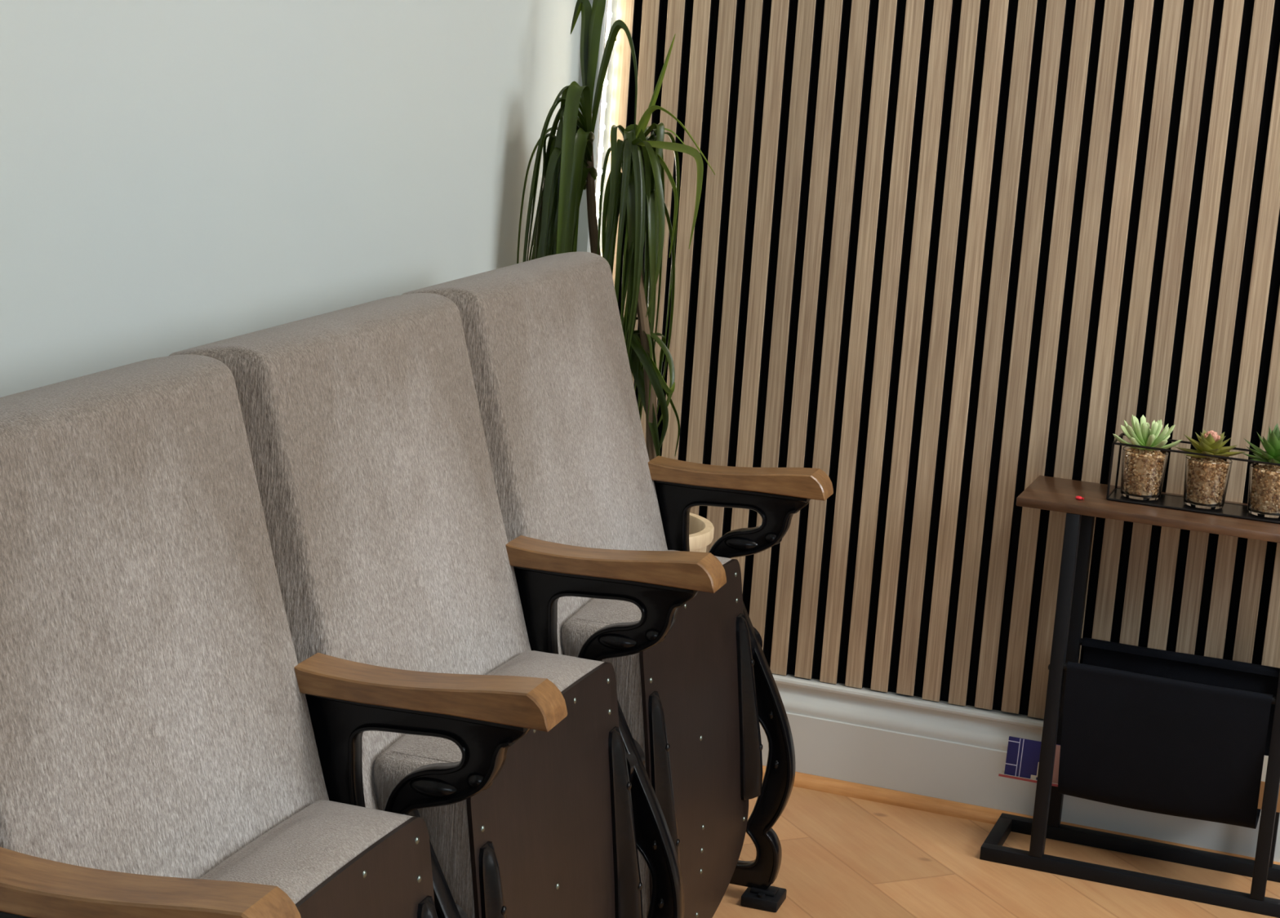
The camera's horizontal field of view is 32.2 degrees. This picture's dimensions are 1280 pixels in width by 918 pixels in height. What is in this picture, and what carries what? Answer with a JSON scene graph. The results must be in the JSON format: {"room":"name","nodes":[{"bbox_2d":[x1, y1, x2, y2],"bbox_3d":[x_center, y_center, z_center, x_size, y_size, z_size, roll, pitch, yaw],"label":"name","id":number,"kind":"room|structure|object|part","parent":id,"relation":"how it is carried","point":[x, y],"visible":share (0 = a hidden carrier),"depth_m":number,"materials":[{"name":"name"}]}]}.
{"room":"waiting room","nodes":[
{"label":"waiting room","id":0,"kind":"room"},
{"bbox_2d":[0,0,582,397],"bbox_3d":[-1.015,-0.335,0.993,0.100,2.450,5.320,8,13,19],"label":"wall","id":1,"kind":"structure","parent":0,"point":[176,175],"depth_m":2.47,"materials":[{"name":"white paint"}]},
{"bbox_2d":[576,0,617,256],"bbox_3d":[1.480,-0.554,2.840,3.290,2.450,0.100,8,13,19],"label":"wall","id":2,"kind":"structure","parent":0,"point":[583,225],"depth_m":3.38,"materials":[{"name":"white paint"}]},
{"bbox_2d":[601,0,1279,719],"bbox_3d":[1.491,-0.617,2.759,3.234,2.291,0.020,8,13,19],"label":"wall panel","id":3,"kind":"object","parent":2,"relation":"attached to","point":[940,255],"visible":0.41,"depth_m":3.21,"materials":[{"name":"brown wood"}]},
{"bbox_2d":[586,0,612,252],"bbox_3d":[-0.040,-0.798,3.287,0.013,2.200,0.013,14,15,38],"label":"strip light","id":4,"kind":"object","parent":3,"relation":"attached to","point":[599,128],"visible":0.33,"depth_m":3.34,"materials":[{"name":"beige plastic"}]},
{"bbox_2d":[759,673,1279,862],"bbox_3d":[1.380,0.575,3.011,3.290,0.154,0.038,8,13,19],"label":"baseboard","id":5,"kind":"structure","parent":2,"relation":"attached to","point":[943,750],"depth_m":3.33,"materials":[{"name":"grey paint"}]},
{"bbox_2d":[762,765,1279,865],"bbox_3d":[1.365,0.651,2.999,3.290,0.017,0.020,8,13,19],"label":"trim","id":6,"kind":"structure","parent":5,"relation":"attached to","point":[871,793],"depth_m":3.33,"materials":[{"name":"brown wood"}]},
{"bbox_2d":[712,786,1279,917],"bbox_3d":[0.486,1.112,0.692,3.490,0.050,5.320,8,13,19],"label":"floor","id":7,"kind":"structure","parent":0,"point":[842,857],"depth_m":3.08,"materials":[{"name":"brown wood"}]},
{"bbox_2d":[0,251,833,917],"bbox_3d":[-0.191,0.291,2.200,0.400,0.841,1.555,8,12,17],"label":"theater seats","id":8,"kind":"object","parent":7,"relation":"on","point":[397,606],"visible":1,"depth_m":2.00,"materials":[{"name":"beige fabric"}]},
{"bbox_3d":[-0.387,0.557,1.515,0.275,0.541,0.038,8,12,17],"label":"frame","id":9,"kind":"part","parent":8,"relation":"part of","materials":[{"name":"black metal"}]},
{"bbox_3d":[-0.337,0.284,1.442,0.239,0.034,0.050,8,12,17],"label":"armrest","id":10,"kind":"part","parent":8,"relation":"part of","materials":[{"name":"brown wood"}]},
{"bbox_3d":[-0.407,0.203,1.727,0.224,0.503,0.496,8,12,17],"label":"backrest","id":11,"kind":"part","parent":8,"relation":"part of","materials":[{"name":"beige fabric"}]},
{"bbox_3d":[-0.290,0.530,1.753,0.136,0.446,0.405,8,12,17],"label":"tip seat","id":12,"kind":"part","parent":8,"relation":"part of","materials":[{"name":"beige fabric"}]},
{"bbox_3d":[-0.253,0.115,2.194,0.224,0.503,0.496,8,12,17],"label":"backrest","id":13,"kind":"part","parent":8,"relation":"part of","materials":[{"name":"beige fabric"}]},
{"bbox_3d":[-0.242,0.546,1.741,0.043,0.440,0.407,8,12,17],"label":"underside panel","id":14,"kind":"part","parent":8,"relation":"part of","materials":[{"name":"brown wood"}]},
{"bbox_3d":[-0.232,0.470,1.982,0.275,0.541,0.038,8,12,17],"label":"frame","id":15,"kind":"part","parent":8,"relation":"part of","materials":[{"name":"black metal"}]},
{"bbox_3d":[-0.182,0.196,1.910,0.239,0.034,0.050,8,12,17],"label":"armrest","id":16,"kind":"part","parent":8,"relation":"part of","materials":[{"name":"brown wood"}]},
{"bbox_3d":[-0.135,0.442,2.221,0.136,0.446,0.405,8,12,17],"label":"tip seat","id":17,"kind":"part","parent":8,"relation":"part of","materials":[{"name":"brown wood"}]},
{"bbox_3d":[-0.098,0.027,2.662,0.224,0.503,0.496,8,12,17],"label":"backrest","id":18,"kind":"part","parent":8,"relation":"part of","materials":[{"name":"beige fabric"}]},
{"bbox_3d":[-0.088,0.458,2.208,0.043,0.440,0.407,8,12,17],"label":"underside panel","id":19,"kind":"part","parent":8,"relation":"part of","materials":[{"name":"brown wood"}]},
{"bbox_3d":[-0.078,0.382,2.449,0.275,0.541,0.038,8,12,17],"label":"frame","id":20,"kind":"part","parent":8,"relation":"part of","materials":[{"name":"black metal"}]},
{"bbox_3d":[-0.028,0.108,2.377,0.239,0.034,0.050,8,12,17],"label":"armrest","id":21,"kind":"part","parent":8,"relation":"part of","materials":[{"name":"brown wood"}]},
{"bbox_3d":[0.019,0.354,2.688,0.136,0.446,0.405,8,12,17],"label":"tip seat","id":22,"kind":"part","parent":8,"relation":"part of","materials":[{"name":"brown wood"}]},
{"bbox_3d":[0.067,0.370,2.675,0.043,0.440,0.407,8,12,17],"label":"underside panel","id":23,"kind":"part","parent":8,"relation":"part of","materials":[{"name":"brown wood"}]},
{"bbox_3d":[0.077,0.294,2.916,0.275,0.541,0.038,8,12,17],"label":"frame","id":24,"kind":"part","parent":8,"relation":"part of","materials":[{"name":"black metal"}]},
{"bbox_3d":[0.127,0.020,2.844,0.239,0.034,0.050,8,12,17],"label":"armrest","id":25,"kind":"part","parent":8,"relation":"part of","materials":[{"name":"brown wood"}]},
{"bbox_3d":[0.164,0.579,2.941,0.050,0.022,0.052,8,12,17],"label":"foot plate","id":26,"kind":"part","parent":8,"relation":"part of","materials":[{"name":"black metal"}]},
{"bbox_2d":[516,0,715,552],"bbox_3d":[-0.040,-0.112,3.154,0.326,1.256,0.206,8,13,19],"label":"tree","id":27,"kind":"object","parent":7,"relation":"on","point":[637,193],"visible":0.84,"depth_m":3.10,"materials":[{"name":"green plant"}]},
{"bbox_3d":[-0.044,-0.176,3.157,0.128,0.621,0.018,11,14,31],"label":"stem","id":28,"kind":"part","parent":27,"relation":"part of","materials":[{"name":"brown"}]},
{"bbox_3d":[0.003,-0.156,3.135,0.101,0.597,0.022,12,15,35],"label":"stem","id":29,"kind":"part","parent":27,"relation":"part of","materials":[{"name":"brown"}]},
{"bbox_3d":[-0.011,0.299,3.219,0.206,0.430,0.206,8,13,19],"label":"pot","id":30,"kind":"part","parent":27,"relation":"part of","materials":[{"name":"beige ceramic"}]},
{"bbox_2d":[979,475,1279,917],"bbox_3d":[0.744,0.327,3.094,0.462,0.528,0.172,8,13,19],"label":"side table","id":31,"kind":"object","parent":7,"relation":"on","point":[1144,729],"visible":1,"depth_m":3.05,"materials":[{"name":"brown wood"}]},
{"bbox_2d":[998,770,1057,786],"bbox_3d":[0.659,0.472,3.147,0.300,0.003,0.022,8,13,19],"label":"booklet","id":32,"kind":"object","parent":31,"relation":"on","point":[1002,774],"visible":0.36,"depth_m":3.18,"materials":[{"name":"red paper"}]},
{"bbox_2d":[1004,736,1060,784],"bbox_3d":[0.670,0.446,3.138,0.306,0.055,0.012,8,13,19],"label":"booklet","id":33,"kind":"object","parent":32,"relation":"on","point":[1023,755],"visible":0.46,"depth_m":3.18,"materials":[{"name":"blue paper"}]},
{"bbox_3d":[0.609,0.438,3.157,0.043,0.055,0.001,8,5,19],"label":"panel","id":34,"kind":"part","parent":33,"relation":"part of","materials":[{"name":"brown"}]},
{"bbox_3d":[0.575,0.316,3.074,0.018,0.496,0.020,8,13,19],"label":"leg","id":35,"kind":"part","parent":31,"relation":"part of","materials":[{"name":"black metal"}]},
{"bbox_3d":[0.621,0.293,3.196,0.018,0.496,0.020,8,13,19],"label":"leg","id":36,"kind":"part","parent":31,"relation":"part of","materials":[{"name":"black metal"}]},
{"bbox_2d":[1075,496,1084,500],"bbox_3d":[0.604,0.053,3.046,0.012,0.005,0.008,8,13,19],"label":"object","id":37,"kind":"object","parent":31,"relation":"on","point":[1078,498],"visible":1,"depth_m":3.04,"materials":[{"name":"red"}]},
{"bbox_3d":[0.723,0.577,3.138,0.460,0.020,0.152,8,13,19],"label":"frame","id":38,"kind":"part","parent":31,"relation":"part of","materials":[{"name":"black metal"}]},
{"bbox_3d":[0.718,0.305,3.014,0.286,0.010,0.010,8,13,19],"label":"sling rod","id":39,"kind":"part","parent":31,"relation":"part of","materials":[{"name":"black"}]},
{"bbox_2d":[1106,433,1279,524],"bbox_3d":[0.788,0.028,3.039,0.276,0.082,0.081,8,13,19],"label":"rack","id":40,"kind":"object","parent":31,"relation":"on","point":[1166,501],"visible":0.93,"depth_m":3.04,"materials":[{"name":"black metal"}]},
{"bbox_2d":[1113,414,1182,500],"bbox_3d":[0.699,-0.003,3.063,0.091,0.114,0.095,8,13,19],"label":"potted succulent","id":41,"kind":"object","parent":40,"relation":"in","point":[1143,470],"visible":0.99,"depth_m":3.05,"materials":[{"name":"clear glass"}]},
{"bbox_2d":[1109,488,1279,521],"bbox_3d":[0.785,0.066,3.047,0.271,0.002,0.076,8,13,19],"label":"tray","id":42,"kind":"object","parent":40,"relation":"on","point":[1166,501],"depth_m":3.04,"materials":[{"name":"black metal"}]},
{"bbox_2d":[1174,430,1247,509],"bbox_3d":[0.780,0.013,3.040,0.089,0.105,0.084,2,12,-8],"label":"potted succulent","id":43,"kind":"object","parent":40,"relation":"in","point":[1206,478],"visible":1,"depth_m":3.02,"materials":[{"name":"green plant"}]},
{"bbox_2d":[1240,422,1279,518],"bbox_3d":[0.858,0.012,3.009,0.089,0.130,0.088,8,13,19],"label":"potted succulent","id":44,"kind":"object","parent":40,"relation":"in","point":[1264,489],"visible":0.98,"depth_m":2.99,"materials":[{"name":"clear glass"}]},
{"bbox_2d":[1261,755,1268,782],"bbox_3d":[0.770,0.435,3.119,0.256,0.076,0.002,8,13,19],"label":"leaflet","id":45,"kind":"object","parent":31,"relation":"attached to","point":[1265,757],"visible":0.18,"depth_m":3.08,"materials":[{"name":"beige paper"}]},
{"bbox_3d":[0.858,0.356,2.974,0.018,0.496,0.020,8,13,19],"label":"leg","id":46,"kind":"part","parent":31,"relation":"part of","materials":[{"name":"black metal"}]},
{"bbox_2d":[1257,781,1279,813],"bbox_3d":[0.767,0.454,3.118,0.262,0.040,0.002,8,13,19],"label":"cardboard sheet","id":47,"kind":"object","parent":31,"relation":"in","point":[1262,784],"visible":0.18,"depth_m":3.08,"materials":[{"name":"brown cardboard"}]},
{"bbox_3d":[0.905,0.334,3.096,0.018,0.496,0.020,8,13,19],"label":"leg","id":48,"kind":"part","parent":31,"relation":"part of","materials":[{"name":"black metal"}]}
]}

